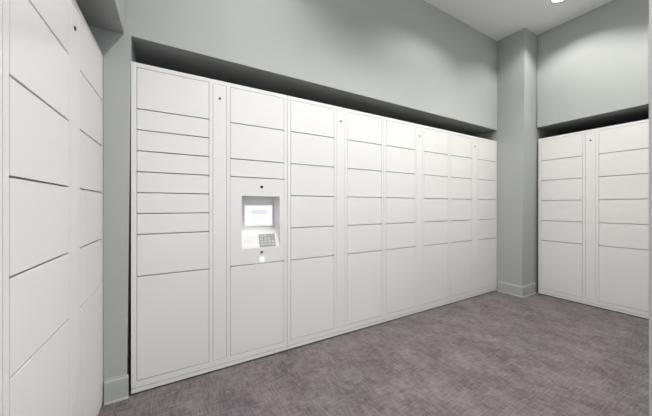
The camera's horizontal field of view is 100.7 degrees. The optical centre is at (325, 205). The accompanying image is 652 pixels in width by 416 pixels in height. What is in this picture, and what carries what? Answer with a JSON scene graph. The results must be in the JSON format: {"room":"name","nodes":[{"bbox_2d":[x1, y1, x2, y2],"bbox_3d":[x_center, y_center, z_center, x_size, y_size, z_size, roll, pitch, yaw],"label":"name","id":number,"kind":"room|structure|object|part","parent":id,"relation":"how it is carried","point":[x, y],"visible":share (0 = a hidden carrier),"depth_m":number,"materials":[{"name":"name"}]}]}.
{"room":"parcel locker room","nodes":[
{"label":"parcel locker room","id":0,"kind":"room"},
{"bbox_2d":[75,0,123,33],"bbox_3d":[-1.051,-0.555,0.475,0.858,3.470,2.236,0,0,-30],"label":"wall","id":1,"kind":"structure","parent":0,"point":[104,14],"depth_m":1.50,"materials":[{"name":"paint"}]},
{"bbox_2d":[88,0,496,403],"bbox_3d":[-0.124,-0.555,3.052,5.045,3.470,1.294,0,0,-30],"label":"wall","id":2,"kind":"structure","parent":0,"point":[412,61],"depth_m":2.25,"materials":[{"name":"paint"}]},
{"bbox_2d":[104,374,128,405],"bbox_3d":[-1.266,1.109,1.632,0.116,0.143,0.019,0,0,-30],"label":"baseboard","id":3,"kind":"structure","parent":2,"relation":"attached to","point":[116,389],"depth_m":1.63,"materials":[{"name":"grey paint"}]},
{"bbox_2d":[98,290,648,415],"bbox_3d":[0.073,1.230,0.273,10.400,0.100,6.400,0,0,-30],"label":"floor","id":4,"kind":"structure","parent":0,"point":[493,353],"depth_m":1.94,"materials":[{"name":"carpet"}]},
{"bbox_2d":[0,0,1,415],"bbox_3d":[-0.803,0.140,0.103,0.524,2.080,1.061,0,0,-29],"label":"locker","id":5,"kind":"object","parent":4,"relation":"on","point":[0,0],"visible":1,"depth_m":0.69,"materials":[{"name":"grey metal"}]},
{"bbox_2d":[2,0,102,415],"bbox_3d":[-1.311,0.140,1.037,0.524,2.080,1.061,0,0,-29],"label":"locker","id":6,"kind":"object","parent":4,"relation":"on","point":[52,60],"visible":0.92,"depth_m":0.95,"materials":[{"name":"grey metal"}]},
{"bbox_3d":[-0.958,-0.486,0.909,0.018,0.265,0.436,0,0,-29],"label":"locker door","id":7,"kind":"part","parent":6,"relation":"part of","materials":[{"name":"white metal"}]},
{"bbox_3d":[-0.958,-0.215,0.909,0.018,0.265,0.436,0,0,-29],"label":"locker door","id":8,"kind":"part","parent":6,"relation":"part of","materials":[{"name":"white metal"}]},
{"bbox_3d":[-0.958,0.057,0.909,0.018,0.265,0.436,0,0,-29],"label":"locker door","id":9,"kind":"part","parent":6,"relation":"part of","materials":[{"name":"white metal"}]},
{"bbox_3d":[-0.958,0.328,0.909,0.018,0.265,0.436,0,0,-29],"label":"locker door","id":10,"kind":"part","parent":6,"relation":"part of","materials":[{"name":"white metal"}]},
{"bbox_3d":[-0.958,0.781,0.909,0.018,0.628,0.436,0,0,-29],"label":"locker door","id":11,"kind":"part","parent":6,"relation":"part of","materials":[{"name":"white metal"}]},
{"bbox_3d":[-0.958,-0.749,0.909,0.018,0.248,0.436,0,0,-29],"label":"locker door","id":12,"kind":"part","parent":6,"relation":"part of","materials":[{"name":"white metal"}]},
{"bbox_3d":[-1.098,0.113,1.167,0.018,1.967,0.090,0,0,-29],"label":"service panel","id":13,"kind":"part","parent":6,"relation":"part of","materials":[{"name":"white metal"}]},
{"bbox_3d":[-1.231,-0.749,1.411,0.018,0.248,0.411,0,0,-29],"label":"locker door","id":14,"kind":"part","parent":6,"relation":"part of","materials":[{"name":"white metal"}]},
{"bbox_3d":[-1.231,-0.486,1.411,0.018,0.265,0.411,0,0,-29],"label":"locker door","id":15,"kind":"part","parent":6,"relation":"part of","materials":[{"name":"white metal"}]},
{"bbox_3d":[-1.231,-0.215,1.411,0.018,0.265,0.411,0,0,-29],"label":"locker door","id":16,"kind":"part","parent":6,"relation":"part of","materials":[{"name":"white metal"}]},
{"bbox_3d":[-1.231,0.057,1.411,0.018,0.265,0.411,0,0,-29],"label":"locker door","id":17,"kind":"part","parent":6,"relation":"part of","materials":[{"name":"white metal"}]},
{"bbox_3d":[-1.231,0.328,1.411,0.018,0.265,0.411,0,0,-29],"label":"locker door","id":18,"kind":"part","parent":6,"relation":"part of","materials":[{"name":"white metal"}]},
{"bbox_3d":[-1.231,0.781,1.411,0.018,0.628,0.411,0,0,-29],"label":"locker door","id":19,"kind":"part","parent":6,"relation":"part of","materials":[{"name":"white metal"}]},
{"bbox_2d":[131,61,286,393],"bbox_3d":[-0.892,0.140,2.158,1.035,2.080,0.526,0,0,-30],"label":"locker","id":20,"kind":"object","parent":4,"relation":"on","point":[209,156],"visible":1,"depth_m":1.88,"materials":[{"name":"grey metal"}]},
{"bbox_3d":[-1.009,-0.742,1.804,0.416,0.255,0.018,0,0,-30],"label":"locker door","id":21,"kind":"part","parent":20,"relation":"part of","materials":[{"name":"white metal"}]},
{"bbox_3d":[-1.009,-0.545,1.804,0.416,0.126,0.018,0,0,-30],"label":"locker door","id":22,"kind":"part","parent":20,"relation":"part of","materials":[{"name":"white metal"}]},
{"bbox_3d":[-1.009,-0.413,1.804,0.416,0.126,0.018,0,0,-30],"label":"locker door","id":23,"kind":"part","parent":20,"relation":"part of","materials":[{"name":"white metal"}]},
{"bbox_3d":[-1.009,-0.282,1.804,0.416,0.126,0.018,0,0,-30],"label":"locker door","id":24,"kind":"part","parent":20,"relation":"part of","materials":[{"name":"white metal"}]},
{"bbox_3d":[-1.009,-0.150,1.804,0.416,0.126,0.018,0,0,-30],"label":"locker door","id":25,"kind":"part","parent":20,"relation":"part of","materials":[{"name":"white metal"}]},
{"bbox_3d":[-1.009,-0.018,1.804,0.416,0.126,0.018,0,0,-30],"label":"locker door","id":26,"kind":"part","parent":20,"relation":"part of","materials":[{"name":"white metal"}]},
{"bbox_3d":[-1.009,0.114,1.804,0.416,0.126,0.018,0,0,-30],"label":"locker door","id":27,"kind":"part","parent":20,"relation":"part of","materials":[{"name":"white metal"}]},
{"bbox_3d":[-1.009,0.311,1.804,0.416,0.257,0.018,0,0,-30],"label":"locker door","id":28,"kind":"part","parent":20,"relation":"part of","materials":[{"name":"white metal"}]},
{"bbox_3d":[-1.009,0.770,1.804,0.416,0.649,0.018,0,0,-30],"label":"locker door","id":29,"kind":"part","parent":20,"relation":"part of","materials":[{"name":"white metal"}]},
{"bbox_3d":[-0.766,0.113,1.945,0.089,1.967,0.018,0,0,-30],"label":"service panel","id":30,"kind":"part","parent":20,"relation":"part of","materials":[{"name":"white metal"}]},
{"bbox_3d":[-0.524,-0.742,2.085,0.415,0.255,0.018,0,0,-30],"label":"locker door","id":31,"kind":"part","parent":20,"relation":"part of","materials":[{"name":"white metal"}]},
{"bbox_3d":[-0.524,-0.479,2.085,0.415,0.257,0.018,0,0,-30],"label":"locker door","id":32,"kind":"part","parent":20,"relation":"part of","materials":[{"name":"white metal"}]},
{"bbox_3d":[-0.524,-0.281,2.085,0.415,0.126,0.018,0,0,-30],"label":"locker door","id":33,"kind":"part","parent":20,"relation":"part of","materials":[{"name":"white metal"}]},
{"bbox_3d":[-0.524,0.770,2.085,0.415,0.649,0.018,0,0,-30],"label":"locker door","id":34,"kind":"part","parent":20,"relation":"part of","materials":[{"name":"white metal"}]},
{"bbox_3d":[-0.555,0.114,2.139,0.416,0.652,0.142,0,0,-30],"label":"kiosk panel","id":35,"kind":"part","parent":20,"relation":"part of","materials":[{"name":"white metal"}]},
{"bbox_2d":[287,95,383,349],"bbox_3d":[0.004,0.140,2.679,1.035,2.080,0.524,0,0,-30],"label":"locker","id":36,"kind":"object","parent":4,"relation":"on","point":[335,154],"visible":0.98,"depth_m":2.41,"materials":[{"name":"grey metal"}]},
{"bbox_3d":[-0.112,-0.742,2.324,0.416,0.255,0.018,0,0,-30],"label":"locker door","id":37,"kind":"part","parent":36,"relation":"part of","materials":[{"name":"white metal"}]},
{"bbox_3d":[-0.112,-0.479,2.324,0.416,0.257,0.018,0,0,-30],"label":"locker door","id":38,"kind":"part","parent":36,"relation":"part of","materials":[{"name":"white metal"}]},
{"bbox_3d":[-0.112,-0.216,2.324,0.416,0.257,0.018,0,0,-30],"label":"locker door","id":39,"kind":"part","parent":36,"relation":"part of","materials":[{"name":"white metal"}]},
{"bbox_3d":[-0.112,0.048,2.324,0.416,0.257,0.018,0,0,-30],"label":"locker door","id":40,"kind":"part","parent":36,"relation":"part of","materials":[{"name":"white metal"}]},
{"bbox_3d":[-0.112,0.311,2.324,0.416,0.257,0.018,0,0,-30],"label":"locker door","id":41,"kind":"part","parent":36,"relation":"part of","materials":[{"name":"white metal"}]},
{"bbox_3d":[-0.112,0.770,2.324,0.416,0.649,0.018,0,0,-30],"label":"locker door","id":42,"kind":"part","parent":36,"relation":"part of","materials":[{"name":"white metal"}]},
{"bbox_3d":[0.131,0.113,2.465,0.089,1.967,0.018,0,0,-30],"label":"service panel","id":43,"kind":"part","parent":36,"relation":"part of","materials":[{"name":"white metal"}]},
{"bbox_3d":[0.373,-0.742,2.605,0.415,0.255,0.018,0,0,-30],"label":"locker door","id":44,"kind":"part","parent":36,"relation":"part of","materials":[{"name":"white metal"}]},
{"bbox_3d":[0.373,-0.479,2.605,0.415,0.257,0.018,0,0,-30],"label":"locker door","id":45,"kind":"part","parent":36,"relation":"part of","materials":[{"name":"white metal"}]},
{"bbox_3d":[0.373,-0.216,2.605,0.415,0.257,0.018,0,0,-30],"label":"locker door","id":46,"kind":"part","parent":36,"relation":"part of","materials":[{"name":"white metal"}]},
{"bbox_3d":[0.373,0.048,2.605,0.415,0.257,0.018,0,0,-30],"label":"locker door","id":47,"kind":"part","parent":36,"relation":"part of","materials":[{"name":"white metal"}]},
{"bbox_3d":[0.373,0.311,2.605,0.415,0.257,0.018,0,0,-30],"label":"locker door","id":48,"kind":"part","parent":36,"relation":"part of","materials":[{"name":"white metal"}]},
{"bbox_3d":[0.373,0.770,2.605,0.415,0.649,0.018,0,0,-30],"label":"locker door","id":49,"kind":"part","parent":36,"relation":"part of","materials":[{"name":"white metal"}]},
{"bbox_2d":[383,117,448,321],"bbox_3d":[0.901,0.140,3.199,1.035,2.080,0.524,0,0,-30],"label":"locker","id":50,"kind":"object","parent":4,"relation":"on","point":[416,156],"visible":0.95,"depth_m":2.94,"materials":[{"name":"grey metal"}]},
{"bbox_3d":[0.785,-0.742,2.844,0.416,0.255,0.018,0,0,-30],"label":"locker door","id":51,"kind":"part","parent":50,"relation":"part of","materials":[{"name":"white metal"}]},
{"bbox_3d":[0.785,-0.479,2.844,0.416,0.257,0.018,0,0,-30],"label":"locker door","id":52,"kind":"part","parent":50,"relation":"part of","materials":[{"name":"white metal"}]},
{"bbox_3d":[0.785,-0.216,2.844,0.416,0.257,0.018,0,0,-30],"label":"locker door","id":53,"kind":"part","parent":50,"relation":"part of","materials":[{"name":"white metal"}]},
{"bbox_3d":[0.785,0.048,2.844,0.416,0.257,0.018,0,0,-30],"label":"locker door","id":54,"kind":"part","parent":50,"relation":"part of","materials":[{"name":"white metal"}]},
{"bbox_3d":[0.785,0.311,2.844,0.416,0.257,0.018,0,0,-30],"label":"locker door","id":55,"kind":"part","parent":50,"relation":"part of","materials":[{"name":"white metal"}]},
{"bbox_3d":[0.785,0.770,2.844,0.416,0.649,0.018,0,0,-30],"label":"locker door","id":56,"kind":"part","parent":50,"relation":"part of","materials":[{"name":"white metal"}]},
{"bbox_3d":[1.028,0.113,2.984,0.089,1.967,0.018,0,0,-30],"label":"service panel","id":57,"kind":"part","parent":50,"relation":"part of","materials":[{"name":"white metal"}]},
{"bbox_3d":[1.270,-0.742,3.125,0.415,0.255,0.018,0,0,-30],"label":"locker door","id":58,"kind":"part","parent":50,"relation":"part of","materials":[{"name":"white metal"}]},
{"bbox_3d":[1.270,-0.479,3.125,0.415,0.257,0.018,0,0,-30],"label":"locker door","id":59,"kind":"part","parent":50,"relation":"part of","materials":[{"name":"white metal"}]},
{"bbox_3d":[1.270,-0.216,3.125,0.415,0.257,0.018,0,0,-30],"label":"locker door","id":60,"kind":"part","parent":50,"relation":"part of","materials":[{"name":"white metal"}]},
{"bbox_3d":[1.270,0.048,3.125,0.415,0.257,0.018,0,0,-30],"label":"locker door","id":61,"kind":"part","parent":50,"relation":"part of","materials":[{"name":"white metal"}]},
{"bbox_3d":[1.270,0.311,3.125,0.415,0.257,0.018,0,0,-30],"label":"locker door","id":62,"kind":"part","parent":50,"relation":"part of","materials":[{"name":"white metal"}]},
{"bbox_3d":[1.270,0.770,3.125,0.415,0.649,0.018,0,0,-30],"label":"locker door","id":63,"kind":"part","parent":50,"relation":"part of","materials":[{"name":"white metal"}]},
{"bbox_2d":[449,131,496,302],"bbox_3d":[1.798,0.140,3.718,1.035,2.080,0.524,0,0,-30],"label":"locker","id":64,"kind":"object","parent":4,"relation":"on","point":[472,159],"visible":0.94,"depth_m":3.46,"materials":[{"name":"grey metal"}]},
{"bbox_3d":[1.682,-0.742,3.363,0.416,0.255,0.018,0,0,-30],"label":"locker door","id":65,"kind":"part","parent":64,"relation":"part of","materials":[{"name":"white metal"}]},
{"bbox_3d":[1.682,-0.479,3.363,0.416,0.257,0.018,0,0,-30],"label":"locker door","id":66,"kind":"part","parent":64,"relation":"part of","materials":[{"name":"white metal"}]},
{"bbox_3d":[1.682,-0.216,3.363,0.416,0.257,0.018,0,0,-30],"label":"locker door","id":67,"kind":"part","parent":64,"relation":"part of","materials":[{"name":"white metal"}]},
{"bbox_3d":[1.682,0.048,3.363,0.416,0.257,0.018,0,0,-30],"label":"locker door","id":68,"kind":"part","parent":64,"relation":"part of","materials":[{"name":"white metal"}]},
{"bbox_3d":[1.682,0.311,3.363,0.416,0.257,0.018,0,0,-30],"label":"locker door","id":69,"kind":"part","parent":64,"relation":"part of","materials":[{"name":"white metal"}]},
{"bbox_3d":[1.682,0.770,3.363,0.416,0.649,0.018,0,0,-30],"label":"locker door","id":70,"kind":"part","parent":64,"relation":"part of","materials":[{"name":"white metal"}]},
{"bbox_3d":[1.925,0.113,3.504,0.089,1.967,0.018,0,0,-30],"label":"service panel","id":71,"kind":"part","parent":64,"relation":"part of","materials":[{"name":"white metal"}]},
{"bbox_3d":[2.167,-0.742,3.644,0.415,0.255,0.018,0,0,-30],"label":"locker door","id":72,"kind":"part","parent":64,"relation":"part of","materials":[{"name":"white metal"}]},
{"bbox_3d":[2.167,-0.479,3.644,0.415,0.257,0.018,0,0,-30],"label":"locker door","id":73,"kind":"part","parent":64,"relation":"part of","materials":[{"name":"white metal"}]},
{"bbox_3d":[2.167,-0.216,3.644,0.415,0.257,0.018,0,0,-30],"label":"locker door","id":74,"kind":"part","parent":64,"relation":"part of","materials":[{"name":"white metal"}]},
{"bbox_3d":[2.167,0.048,3.644,0.415,0.257,0.018,0,0,-30],"label":"locker door","id":75,"kind":"part","parent":64,"relation":"part of","materials":[{"name":"white metal"}]},
{"bbox_3d":[2.167,0.311,3.644,0.415,0.257,0.018,0,0,-30],"label":"locker door","id":76,"kind":"part","parent":64,"relation":"part of","materials":[{"name":"white metal"}]},
{"bbox_3d":[2.167,0.770,3.644,0.415,0.649,0.018,0,0,-30],"label":"locker door","id":77,"kind":"part","parent":64,"relation":"part of","materials":[{"name":"white metal"}]},
{"bbox_2d":[538,119,648,319],"bbox_3d":[3.334,0.140,3.307,0.524,2.080,1.035,0,0,-30],"label":"locker","id":78,"kind":"object","parent":4,"relation":"on","point":[593,184],"visible":1,"depth_m":3.14,"materials":[{"name":"grey metal"}]},
{"bbox_3d":[2.979,-0.736,3.423,0.018,0.266,0.416,0,0,-30],"label":"locker door","id":79,"kind":"part","parent":78,"relation":"part of","materials":[{"name":"white metal"}]},
{"bbox_3d":[2.979,-0.469,3.423,0.018,0.257,0.416,0,0,-30],"label":"locker door","id":80,"kind":"part","parent":78,"relation":"part of","materials":[{"name":"white metal"}]},
{"bbox_3d":[2.979,-0.204,3.423,0.018,0.259,0.416,0,0,-30],"label":"locker door","id":81,"kind":"part","parent":78,"relation":"part of","materials":[{"name":"white metal"}]},
{"bbox_3d":[2.979,0.060,3.423,0.018,0.259,0.416,0,0,-30],"label":"locker door","id":82,"kind":"part","parent":78,"relation":"part of","materials":[{"name":"white metal"}]},
{"bbox_3d":[2.979,0.325,3.423,0.018,0.257,0.416,0,0,-30],"label":"locker door","id":83,"kind":"part","parent":78,"relation":"part of","materials":[{"name":"white metal"}]},
{"bbox_3d":[2.979,0.777,3.423,0.018,0.636,0.416,0,0,-30],"label":"locker door","id":84,"kind":"part","parent":78,"relation":"part of","materials":[{"name":"white metal"}]},
{"bbox_3d":[3.120,0.113,3.181,0.018,1.967,0.089,0,0,-30],"label":"service panel","id":85,"kind":"part","parent":78,"relation":"part of","materials":[{"name":"white metal"}]},
{"bbox_3d":[3.260,-0.736,2.938,0.018,0.266,0.415,0,0,-30],"label":"locker door","id":86,"kind":"part","parent":78,"relation":"part of","materials":[{"name":"white metal"}]},
{"bbox_3d":[3.260,-0.469,2.938,0.018,0.257,0.415,0,0,-30],"label":"locker door","id":87,"kind":"part","parent":78,"relation":"part of","materials":[{"name":"white metal"}]},
{"bbox_3d":[3.260,-0.204,2.938,0.018,0.259,0.415,0,0,-30],"label":"locker door","id":88,"kind":"part","parent":78,"relation":"part of","materials":[{"name":"white metal"}]},
{"bbox_3d":[3.260,0.060,2.938,0.018,0.259,0.415,0,0,-30],"label":"locker door","id":89,"kind":"part","parent":78,"relation":"part of","materials":[{"name":"white metal"}]},
{"bbox_3d":[3.260,0.325,2.938,0.018,0.257,0.415,0,0,-30],"label":"locker door","id":90,"kind":"part","parent":78,"relation":"part of","materials":[{"name":"white metal"}]},
{"bbox_3d":[3.260,0.777,2.938,0.018,0.636,0.415,0,0,-30],"label":"locker door","id":91,"kind":"part","parent":78,"relation":"part of","materials":[{"name":"white metal"}]},
{"bbox_2d":[474,28,559,291],"bbox_3d":[2.643,-0.555,4.459,1.155,3.470,1.634,0,0,-30],"label":"wall column","id":92,"kind":"structure","parent":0,"point":[517,134],"depth_m":3.59,"materials":[{"name":"paint"}]},
{"bbox_2d":[497,281,535,297],"bbox_3d":[2.605,1.109,3.692,0.360,0.143,0.314,0,0,-30],"label":"baseboard","id":93,"kind":"structure","parent":92,"relation":"attached to","point":[512,289],"depth_m":3.58,"materials":[{"name":"grey paint"}]},
{"bbox_2d":[424,0,612,40],"bbox_3d":[0.073,-2.370,0.273,10.400,0.160,6.400,0,0,-30],"label":"ceiling","id":94,"kind":"structure","parent":0,"point":[496,19],"depth_m":3.19,"materials":[{"name":"paint"}]},
{"bbox_2d":[550,0,563,2],"bbox_3d":[2.569,-2.326,2.947,0.200,0.080,0.200,0,0,-30],"label":"recessed light","id":95,"kind":"object","parent":94,"relation":"in","point":[551,1],"visible":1,"depth_m":3.02,"materials":[{"name":"white"}]},
{"bbox_2d":[537,0,648,134],"bbox_3d":[3.544,-0.555,3.230,0.828,3.470,1.396,0,0,-30],"label":"wall","id":96,"kind":"structure","parent":0,"point":[593,66],"depth_m":3.16,"materials":[{"name":"paint"}]},
{"bbox_3d":[1.972,-0.555,1.442,5.342,3.470,0.119,0,0,-30],"label":"wall partition","id":97,"kind":"structure","parent":0,"visible":0},
{"bbox_2d":[649,0,651,415],"bbox_3d":[1.451,-0.045,1.195,0.030,2.450,0.024,0,0,-30],"label":"trim","id":98,"kind":"structure","parent":97,"relation":"attached to","point":[650,1],"depth_m":1.19,"materials":[{"name":"grey"}]}
]}

